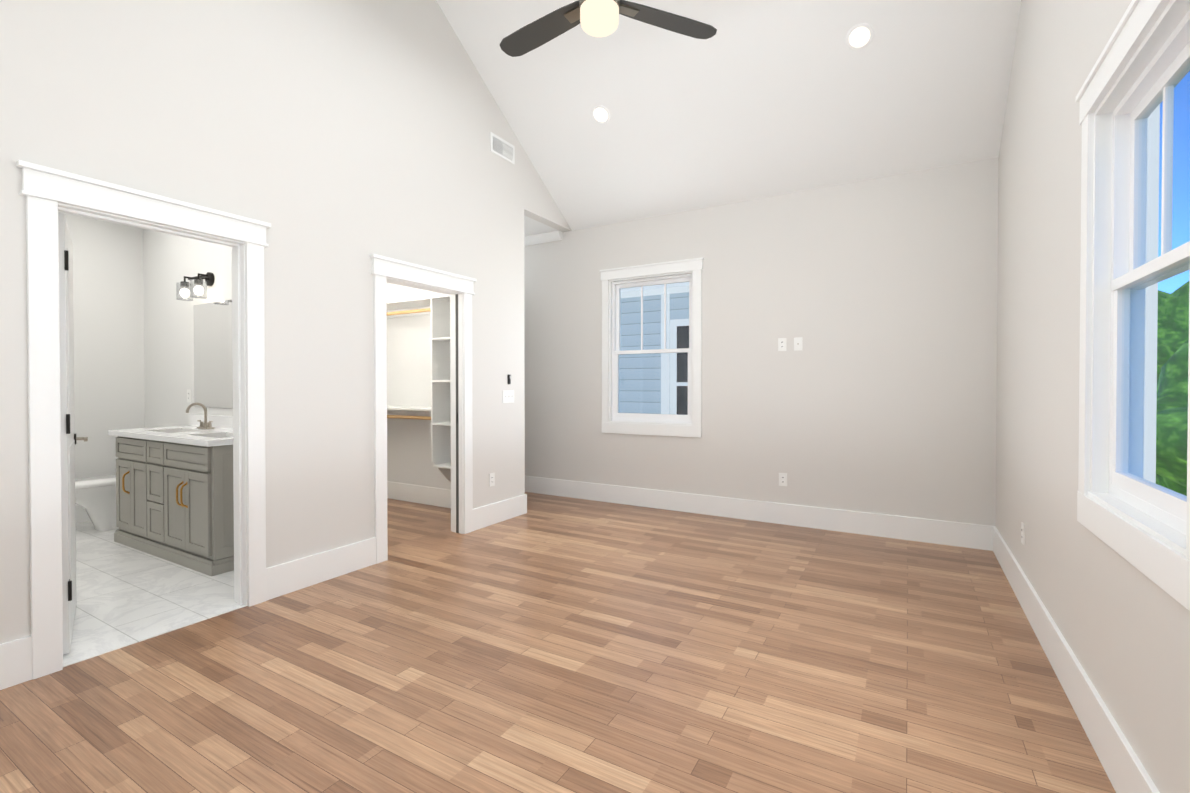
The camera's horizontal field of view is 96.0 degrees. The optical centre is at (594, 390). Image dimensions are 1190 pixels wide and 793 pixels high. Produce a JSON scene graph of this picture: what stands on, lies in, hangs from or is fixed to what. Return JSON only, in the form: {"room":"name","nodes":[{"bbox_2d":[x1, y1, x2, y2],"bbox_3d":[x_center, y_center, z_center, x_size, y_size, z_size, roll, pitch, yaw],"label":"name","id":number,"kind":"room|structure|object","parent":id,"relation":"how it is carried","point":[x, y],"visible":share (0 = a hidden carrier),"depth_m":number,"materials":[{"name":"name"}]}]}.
{"room":"empty bedroom","nodes":[
{"label":"empty bedroom","id":0,"kind":"room"},
{"bbox_2d":[58,212,141,478],"bbox_3d":[-4.957,-0.272,4.448,0.120,2.950,1.890,0,1,30],"label":"wall","id":1,"kind":"structure","parent":0,"point":[133,317],"depth_m":4.99,"materials":[{"name":"white paint"}]},
{"bbox_2d":[75,504,90,522],"bbox_3d":[-4.894,1.111,4.437,0.017,0.186,1.911,0,1,30],"label":"baseboard","id":2,"kind":"structure","parent":1,"relation":"attached to","point":[81,514],"depth_m":4.83,"materials":[{"name":"white"}]},
{"bbox_2d":[63,521,245,666],"bbox_3d":[-3.631,1.240,3.596,3.446,0.064,2.090,0,1,30],"label":"floor","id":3,"kind":"structure","parent":0,"point":[126,595],"depth_m":3.15,"materials":[{"name":"tile"}]},
{"bbox_2d":[75,475,118,530],"bbox_3d":[-4.230,0.793,4.669,0.456,0.815,0.821,0,1,30],"label":"toilet","id":4,"kind":"object","parent":3,"relation":"on","point":[95,498],"visible":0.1,"depth_m":4.52,"materials":[{"name":"white ceramic"}]},
{"bbox_2d":[112,435,233,575],"bbox_3d":[-3.028,0.782,4.094,1.544,0.851,0.601,0,1,30],"label":"bathroom vanity","id":5,"kind":"object","parent":3,"relation":"on","point":[174,496],"depth_m":3.72,"materials":[{"name":"grey wood"}]},
{"bbox_2d":[108,427,232,442],"bbox_3d":[-3.035,0.337,4.106,1.591,0.041,0.579,0,1,30],"label":"countertop","id":6,"kind":"structure","parent":5,"relation":"on","point":[181,434],"depth_m":4.04,"materials":[{"name":"white stone"}]},
{"bbox_2d":[186,403,211,426],"bbox_3d":[-3.240,0.207,4.364,0.227,0.216,0.169,0,1,30],"label":"faucet","id":7,"kind":"object","parent":6,"relation":"on","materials":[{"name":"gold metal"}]},
{"bbox_2d":[216,435,223,438],"bbox_3d":[-2.686,0.424,3.862,0.480,0.151,0.281,0,1,30],"label":"sink","id":8,"kind":"object","parent":6,"relation":"in","point":[217,436],"depth_m":4.05,"materials":[{"name":"white ceramic"}]},
{"bbox_2d":[142,229,232,427],"bbox_3d":[-3.089,-0.273,4.543,3.250,2.950,0.120,0,1,30],"label":"wall","id":9,"kind":"structure","parent":0,"point":[167,321],"depth_m":4.95,"materials":[{"name":"white paint"}]},
{"bbox_2d":[187,389,191,401],"bbox_3d":[-3.626,0.050,4.787,0.070,0.115,0.011,0,1,30],"label":"outlet","id":10,"kind":"object","parent":9,"relation":"attached to","point":[189,397],"visible":1,"depth_m":4.78,"materials":[{"name":"white plastic"}]},
{"bbox_2d":[176,272,214,300],"bbox_3d":[-3.330,-0.884,4.491,0.352,0.243,0.201,0,1,30],"label":"sconce","id":11,"kind":"object","parent":9,"relation":"attached to","point":[198,281],"visible":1,"depth_m":4.47,"materials":[{"name":"brown metal"}]},
{"bbox_2d":[188,415,231,426],"bbox_3d":[-2.894,0.264,4.347,1.592,0.101,0.022,0,1,30],"label":"backsplash","id":12,"kind":"structure","parent":9,"relation":"attached to","point":[217,421],"depth_m":4.48,"materials":[{"name":"white stone"}]},
{"bbox_2d":[193,300,232,407],"bbox_3d":[-2.901,-0.298,4.359,1.480,0.895,0.005,0,1,30],"label":"bathroom mirror","id":13,"kind":"object","parent":9,"relation":"attached to","point":[213,374],"visible":0.36,"depth_m":4.55,"materials":[{"name":"white mirror"}]},
{"bbox_2d":[0,0,571,643],"bbox_3d":[-1.700,-1.164,3.570,0.120,4.752,5.520,0,1,30],"label":"wall","id":14,"kind":"structure","parent":0,"point":[334,142],"depth_m":3.30,"materials":[{"name":"white paint"}]},
{"bbox_2d":[0,635,31,689],"bbox_3d":[-2.671,1.139,1.801,0.017,0.187,1.103,0,1,30],"label":"baseboard","id":15,"kind":"structure","parent":14,"relation":"attached to","point":[15,655],"depth_m":2.23,"materials":[{"name":"white wood"}]},
{"bbox_2d":[58,213,87,653],"bbox_3d":[-2.677,0.199,2.740,0.733,2.020,0.292,0,1,30],"label":"bathroom door","id":16,"kind":"structure","parent":14,"relation":"in","point":[69,438],"depth_m":2.47,"materials":[{"name":"white wood"}]},
{"bbox_2d":[15,160,270,679],"bbox_3d":[-2.212,0.132,2.713,0.209,2.182,1.018,0,1,30],"label":"door frame","id":17,"kind":"structure","parent":14,"relation":"attached to","point":[49,193],"depth_m":2.42,"materials":[{"name":"white wood"}]},
{"bbox_2d":[266,537,375,600],"bbox_3d":[-1.723,1.122,3.422,0.017,0.185,0.744,0,1,30],"label":"baseboard","id":18,"kind":"structure","parent":14,"relation":"attached to","point":[291,576],"depth_m":3.37,"materials":[{"name":"white wood"}]},
{"bbox_2d":[370,254,476,563],"bbox_3d":[-1.353,0.131,4.181,0.210,2.152,1.018,0,1,30],"label":"door frame","id":19,"kind":"structure","parent":14,"relation":"attached to","point":[458,289],"depth_m":4.36,"materials":[{"name":"white wood"}]},
{"bbox_2d":[489,473,494,486],"bbox_3d":[-0.922,0.799,4.795,0.011,0.115,0.070,0,1,30],"label":"electrical outlet","id":20,"kind":"object","parent":14,"relation":"attached to","point":[491,479],"visible":1,"depth_m":4.79,"materials":[{"name":"white plastic"}]},
{"bbox_2d":[473,494,526,530],"bbox_3d":[-0.865,1.106,4.888,0.018,0.186,0.741,0,1,30],"label":"baseboard","id":21,"kind":"structure","parent":14,"relation":"attached to","point":[487,515],"depth_m":4.87,"materials":[{"name":"white wood"}]},
{"bbox_2d":[490,132,514,163],"bbox_3d":[-0.841,-2.212,4.899,0.014,0.170,0.330,0,1,30],"label":"air vent","id":22,"kind":"object","parent":14,"relation":"in","point":[502,148],"visible":1,"depth_m":4.88,"materials":[{"name":"white metal"}]},
{"bbox_2d":[503,390,513,402],"bbox_3d":[-0.801,0.057,4.986,0.021,0.115,0.162,0,1,30],"label":"switch plate","id":23,"kind":"object","parent":14,"relation":"attached to","point":[508,396],"visible":1,"depth_m":4.98,"materials":[{"name":"white plastic"}]},
{"bbox_2d":[386,282,450,489],"bbox_3d":[-1.680,-0.285,5.665,1.951,2.951,0.200,0,1,30],"label":"wall","id":24,"kind":"structure","parent":0,"point":[409,384],"depth_m":5.69,"materials":[{"name":"white paint"}]},
{"bbox_2d":[387,295,450,482],"bbox_3d":[-1.764,0.053,5.410,1.826,1.898,0.331,0,1,30],"label":"closet shelving","id":25,"kind":"object","parent":24,"relation":"attached to","point":[438,411],"visible":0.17,"depth_m":5.21,"materials":[{"name":"white wood"}]},
{"bbox_2d":[387,308,430,419],"bbox_3d":[-2.070,-0.258,5.464,1.236,1.083,0.034,0,1,30],"label":"hanging rod","id":26,"kind":"object","parent":25,"relation":"attached to","point":[409,312],"visible":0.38,"depth_m":5.32,"materials":[{"name":"brown wood"}]},
{"bbox_2d":[387,481,450,507],"bbox_3d":[-1.683,1.099,5.556,1.830,0.186,0.017,0,1,30],"label":"baseboard","id":27,"kind":"structure","parent":24,"relation":"attached to","point":[439,497],"depth_m":5.63,"materials":[{"name":"white wood"}]},
{"bbox_2d":[524,215,556,235],"bbox_3d":[-1.322,-1.824,6.013,1.700,0.120,1.190,0,1,30],"label":"ceiling","id":28,"kind":"structure","parent":0,"point":[532,227],"depth_m":5.79,"materials":[{"name":"white paint"}]},
{"bbox_2d":[0,492,1115,792],"bbox_3d":[-0.867,1.247,3.190,6.129,0.060,5.660,0,1,30],"label":"floor","id":29,"kind":"structure","parent":0,"point":[552,644],"depth_m":2.27,"materials":[{"name":"brown wood"}]},
{"bbox_2d":[436,0,1020,230],"bbox_3d":[0.031,-2.662,2.623,4.049,2.056,5.660,0,1,30],"label":"ceiling","id":30,"kind":"structure","parent":0,"point":[753,99],"depth_m":4.17,"materials":[{"name":"white paint"}]},
{"bbox_2d":[591,105,609,123],"bbox_3d":[0.051,-2.386,4.631,0.176,0.100,0.146,0,1,30],"label":"recessed light","id":31,"kind":"object","parent":30,"relation":"in","point":[600,114],"visible":1,"depth_m":4.62,"materials":[{"name":"white"}]},
{"bbox_2d":[500,0,716,56],"bbox_3d":[-0.096,-2.620,2.606,1.083,1.739,1.161,0,1,30],"label":"fan","id":32,"kind":"object","parent":30,"relation":"hanging from","point":[597,18],"visible":1,"depth_m":2.71,"materials":[{"name":"black wood"}]},
{"bbox_2d":[846,23,873,49],"bbox_3d":[1.782,-2.382,3.608,0.176,0.100,0.146,0,1,30],"label":"recessed light","id":33,"kind":"object","parent":30,"relation":"in","point":[859,36],"visible":1,"depth_m":3.60,"materials":[{"name":"white"}]},
{"bbox_2d":[524,157,998,525],"bbox_3d":[0.630,-0.283,5.495,5.610,2.951,0.141,0,1,30],"label":"wall","id":34,"kind":"structure","parent":0,"point":[877,393],"depth_m":4.66,"materials":[{"name":"white paint"}]},
{"bbox_2d":[524,230,562,245],"bbox_3d":[-1.063,-1.725,6.337,1.580,0.085,0.090,0,1,30],"label":"crown molding","id":35,"kind":"structure","parent":34,"relation":"attached to","point":[552,236],"depth_m":6.00,"materials":[{"name":"white wood"}]},
{"bbox_2d":[599,257,703,437],"bbox_3d":[0.592,-0.413,5.517,1.141,1.731,0.210,0,1,30],"label":"window","id":36,"kind":"structure","parent":34,"relation":"in","point":[615,281],"depth_m":5.48,"materials":[{"name":"white wood"}]},
{"bbox_2d":[525,476,991,549],"bbox_3d":[0.643,1.100,5.413,5.491,0.187,0.018,0,1,30],"label":"baseboard","id":37,"kind":"structure","parent":34,"relation":"attached to","point":[968,535],"depth_m":4.80,"materials":[{"name":"white wood"}]},
{"bbox_2d":[778,338,785,350],"bbox_3d":[1.677,-0.411,4.797,0.070,0.115,0.011,0,1,30],"label":"outlet","id":38,"kind":"object","parent":34,"relation":"attached to","point":[781,344],"visible":1,"depth_m":4.79,"materials":[{"name":"white plastic"}]},
{"bbox_2d":[779,473,786,485],"bbox_3d":[1.685,0.799,4.805,0.070,0.115,0.011,0,1,30],"label":"electrical outlet","id":39,"kind":"object","parent":34,"relation":"attached to","point":[782,479],"visible":1,"depth_m":4.80,"materials":[{"name":"white plastic"}]},
{"bbox_2d":[794,337,801,350],"bbox_3d":[1.793,-0.410,4.728,0.070,0.115,0.014,0,1,30],"label":"outlet","id":40,"kind":"object","parent":34,"relation":"attached to","point":[797,343],"visible":1,"depth_m":4.73,"materials":[{"name":"white plastic"}]},
{"bbox_2d":[996,0,1189,792],"bbox_3d":[1.718,-1.143,1.653,0.140,4.752,5.660,0,1,30],"label":"wall","id":41,"kind":"structure","parent":0,"point":[1122,624],"depth_m":2.35,"materials":[{"name":"white paint"}]},
{"bbox_2d":[1021,522,1024,544],"bbox_3d":[2.442,0.818,3.057,0.011,0.115,0.070,0,1,30],"label":"electrical outlet","id":42,"kind":"object","parent":41,"relation":"attached to","point":[1022,533],"visible":1,"depth_m":3.05,"materials":[{"name":"white plastic"}]},
{"bbox_2d":[988,526,1159,792],"bbox_3d":[1.640,1.140,1.698,0.018,0.187,5.340,0,1,30],"label":"baseboard","id":43,"kind":"structure","parent":41,"relation":"attached to","point":[1124,768],"depth_m":1.99,"materials":[{"name":"white wood"}]},
{"bbox_2d":[1075,0,1189,610],"bbox_3d":[1.644,-0.303,1.534,0.210,1.596,1.026,0,1,30],"label":"window","id":44,"kind":"structure","parent":41,"relation":"in","point":[1132,512],"depth_m":1.83,"materials":[{"name":"white wood"}]},
{"label":"outside","id":45,"kind":"structure","parent":0,"visible":0},
{"bbox_2d":[1156,281,1188,495],"bbox_3d":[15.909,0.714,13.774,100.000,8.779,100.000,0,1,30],"label":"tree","id":46,"kind":"object","parent":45,"point":[1173,362],"depth_m":8.71,"materials":[{"name":"green plant"}]},
{"bbox_2d":[619,282,688,414],"bbox_3d":[0.940,-0.010,10.357,7.601,8.300,3.600,0,1,30],"label":"house","id":47,"kind":"structure","parent":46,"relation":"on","point":[671,317],"depth_m":8.90,"materials":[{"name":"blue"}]}
]}

